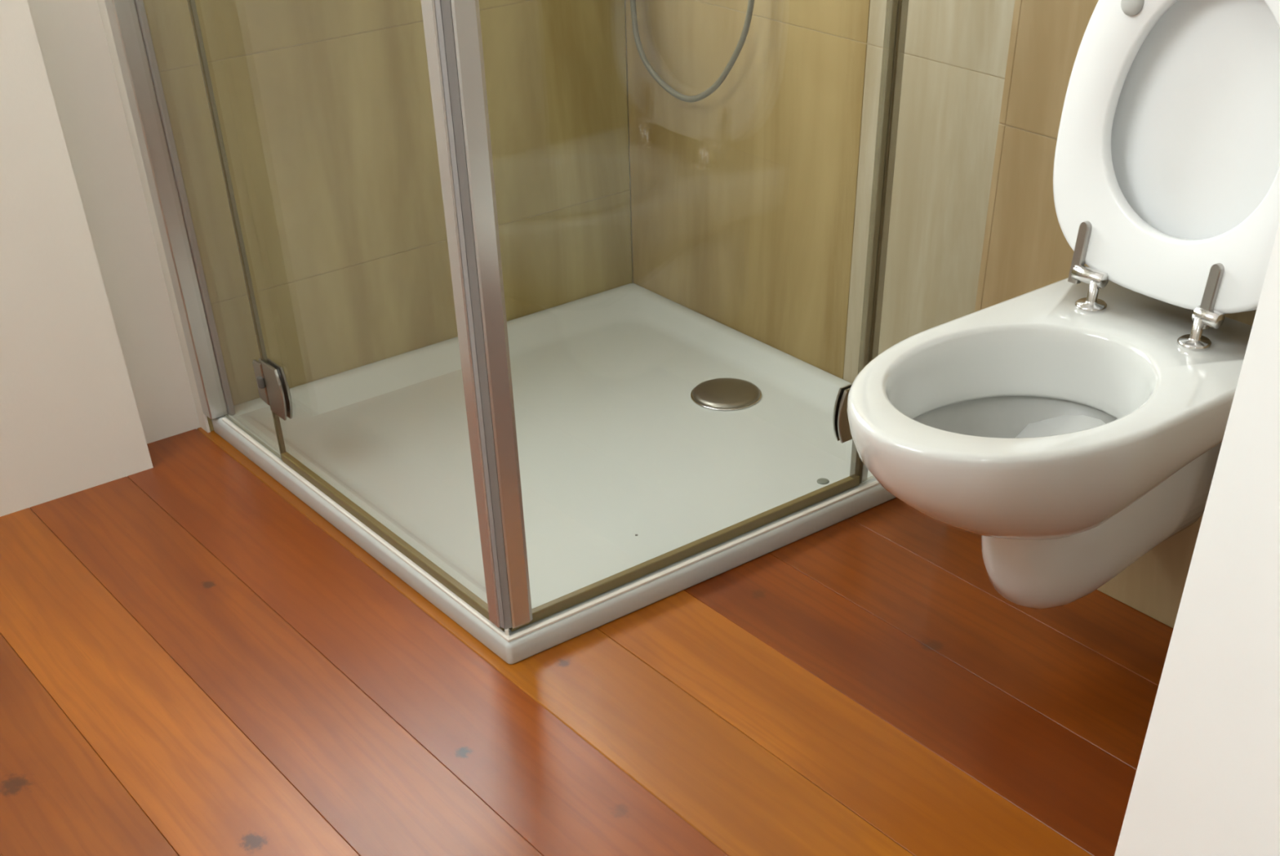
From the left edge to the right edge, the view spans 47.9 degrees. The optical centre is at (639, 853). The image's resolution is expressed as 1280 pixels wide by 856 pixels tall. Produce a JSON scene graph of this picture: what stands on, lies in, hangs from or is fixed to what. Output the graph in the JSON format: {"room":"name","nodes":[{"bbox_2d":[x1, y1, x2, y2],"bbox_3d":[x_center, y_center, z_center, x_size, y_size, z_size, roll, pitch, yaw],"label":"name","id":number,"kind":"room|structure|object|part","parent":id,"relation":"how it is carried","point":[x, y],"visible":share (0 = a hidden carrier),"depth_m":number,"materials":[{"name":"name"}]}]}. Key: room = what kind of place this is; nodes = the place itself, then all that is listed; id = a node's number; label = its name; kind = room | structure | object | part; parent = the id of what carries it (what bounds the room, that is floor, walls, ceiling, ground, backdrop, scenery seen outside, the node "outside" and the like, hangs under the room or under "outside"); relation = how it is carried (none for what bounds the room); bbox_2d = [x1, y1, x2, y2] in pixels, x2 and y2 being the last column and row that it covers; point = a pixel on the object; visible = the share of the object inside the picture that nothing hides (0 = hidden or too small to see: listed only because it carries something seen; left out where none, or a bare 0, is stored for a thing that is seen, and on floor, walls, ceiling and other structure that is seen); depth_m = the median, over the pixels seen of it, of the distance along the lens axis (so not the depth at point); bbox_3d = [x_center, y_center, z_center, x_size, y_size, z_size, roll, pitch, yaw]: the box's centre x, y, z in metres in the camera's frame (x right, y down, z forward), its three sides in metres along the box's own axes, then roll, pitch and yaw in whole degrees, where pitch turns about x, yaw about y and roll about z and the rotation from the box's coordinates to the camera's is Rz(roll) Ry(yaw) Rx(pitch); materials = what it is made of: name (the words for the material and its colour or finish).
{"room":"bathroom","nodes":[
{"label":"bathroom","id":0,"kind":"room"},
{"bbox_2d":[26,0,633,443],"bbox_3d":[-1.044,-1.540,1.559,2.700,2.470,0.160,-28,48,-26],"label":"wall","id":1,"kind":"structure","parent":0,"point":[331,148],"depth_m":2.37,"materials":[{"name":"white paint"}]},
{"bbox_2d":[159,0,632,431],"bbox_3d":[-0.385,-1.215,2.381,0.904,0.820,0.010,-28,48,-26],"label":"trim","id":2,"kind":"structure","parent":1,"relation":"attached to","point":[526,0],"depth_m":2.37,"materials":[{"name":"beige tile"}]},
{"bbox_2d":[0,426,1173,855],"bbox_3d":[-0.010,0.275,1.373,2.750,0.080,3.600,-28,48,-26],"label":"floor","id":3,"kind":"structure","parent":0,"point":[195,660],"depth_m":1.84,"materials":[{"name":"brown wood"}]},
{"bbox_2d":[0,0,153,516],"bbox_3d":[-1.396,-1.279,1.270,1.367,2.455,0.090,-28,48,-26],"label":"wall pier","id":4,"kind":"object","parent":3,"relation":"on","point":[70,423],"visible":1,"depth_m":2.14,"materials":[{"name":"white paint"}]},
{"bbox_2d":[211,283,896,664],"bbox_3d":[-0.093,-0.684,2.364,0.899,0.034,0.911,-28,48,-26],"label":"shower tray","id":5,"kind":"object","parent":3,"relation":"on","point":[649,425],"visible":0.91,"depth_m":2.34,"materials":[{"name":"white ceramic"}]},
{"bbox_2d":[104,0,908,641],"bbox_3d":[-0.121,-1.396,1.713,0.920,1.896,0.924,-28,48,-26],"label":"shower enclosure","id":6,"kind":"object","parent":5,"relation":"on","point":[452,28],"visible":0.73,"depth_m":1.89,"materials":[{"name":"silver glass"}]},
{"bbox_3d":[-0.400,-1.172,1.469,0.006,1.870,0.604,-28,48,-26],"label":"door panel","id":7,"kind":"part","parent":6,"relation":"part of","materials":[{"name":"clear glass"}]},
{"bbox_3d":[-0.661,-1.389,1.731,0.006,1.883,0.236,-28,48,-26],"label":"fixed panel","id":8,"kind":"part","parent":6,"relation":"part of","materials":[{"name":"clear glass"}]},
{"bbox_3d":[-0.580,-0.723,2.208,0.004,0.066,0.029,-28,48,-26],"label":"hinge plate","id":9,"kind":"part","parent":6,"relation":"part of","materials":[{"name":"metal"}]},
{"bbox_3d":[-0.552,-0.699,2.181,0.004,0.080,0.056,-28,48,-26],"label":"hinge plate","id":10,"kind":"part","parent":6,"relation":"part of","materials":[{"name":"metal"}]},
{"bbox_3d":[-0.544,-0.704,2.186,0.004,0.080,0.056,-28,48,-26],"label":"hinge plate","id":11,"kind":"part","parent":6,"relation":"part of","materials":[{"name":"metal"}]},
{"bbox_3d":[0.301,-0.642,2.091,0.056,0.080,0.004,-28,48,-26],"label":"hinge plate","id":12,"kind":"part","parent":6,"relation":"part of","materials":[{"name":"metal"}]},
{"bbox_3d":[0.308,-0.636,2.084,0.056,0.080,0.004,-28,48,-26],"label":"hinge plate","id":13,"kind":"part","parent":6,"relation":"part of","materials":[{"name":"metal"}]},
{"bbox_2d":[1114,221,1279,855],"bbox_3d":[0.368,-0.199,0.307,0.099,2.012,0.937,-3,42,-2],"label":"wall","id":14,"kind":"structure","parent":3,"relation":"on","point":[1206,782],"depth_m":0.89,"materials":[{"name":"white paint"}]},
{"bbox_2d":[625,0,1014,382],"bbox_3d":[0.976,-1.225,1.131,0.160,2.470,3.460,-28,48,-26],"label":"wall","id":15,"kind":"structure","parent":0,"point":[744,194],"depth_m":2.33,"materials":[{"name":"beige tile"}]},
{"bbox_2d":[630,0,754,102],"bbox_3d":[0.048,-1.768,1.949,0.131,1.393,0.343,-28,48,-26],"label":"shower hose","id":16,"kind":"object","parent":15,"relation":"attached to","point":[723,75],"visible":1,"depth_m":2.42,"materials":[{"name":"silver metal"}]},
{"bbox_2d":[696,0,1004,373],"bbox_3d":[0.268,-1.648,1.831,0.010,2.165,0.996,-28,48,-26],"label":"trim","id":17,"kind":"structure","parent":15,"relation":"attached to","point":[696,0],"depth_m":2.18,"materials":[{"name":"beige tile"}]},
{"bbox_2d":[974,0,1256,628],"bbox_3d":[1.188,-0.445,1.137,0.172,1.257,2.203,-28,48,-26],"label":"wall","id":18,"kind":"structure","parent":0,"point":[1026,249],"depth_m":1.82,"materials":[{"name":"beige tile"}]},
{"bbox_2d":[847,0,1279,608],"bbox_3d":[0.445,-0.585,1.555,0.520,0.751,0.360,-28,48,-26],"label":"toilet","id":19,"kind":"object","parent":18,"relation":"attached to","point":[1075,424],"visible":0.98,"depth_m":1.61,"materials":[{"name":"white ceramic"}]},
{"bbox_3d":[0.419,-0.431,1.651,0.320,0.069,0.262,-28,48,-26],"label":"bowl","id":20,"kind":"part","parent":19,"relation":"part of","materials":[{"name":"ceramic"}]},
{"bbox_3d":[0.456,-0.473,1.642,0.520,0.166,0.336,-28,48,-26],"label":"bowl","id":21,"kind":"part","parent":19,"relation":"part of","materials":[{"name":"white ceramic"}]},
{"bbox_3d":[0.519,-0.710,1.701,0.013,0.069,0.014,-28,48,-26],"label":"hinge arm","id":22,"kind":"part","parent":19,"relation":"part of","materials":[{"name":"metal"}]},
{"bbox_3d":[0.600,-0.798,1.531,0.047,0.407,0.354,-28,48,-26],"label":"seat","id":23,"kind":"part","parent":19,"relation":"part of","materials":[{"name":"white plastic"}]},
{"bbox_3d":[0.620,-0.808,1.543,0.052,0.411,0.358,-28,48,-26],"label":"lid","id":24,"kind":"part","parent":19,"relation":"part of","materials":[{"name":"white plastic"}]},
{"bbox_3d":[0.629,-0.616,1.592,0.013,0.069,0.014,-28,48,-26],"label":"hinge arm","id":25,"kind":"part","parent":19,"relation":"part of","materials":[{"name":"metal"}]}
]}

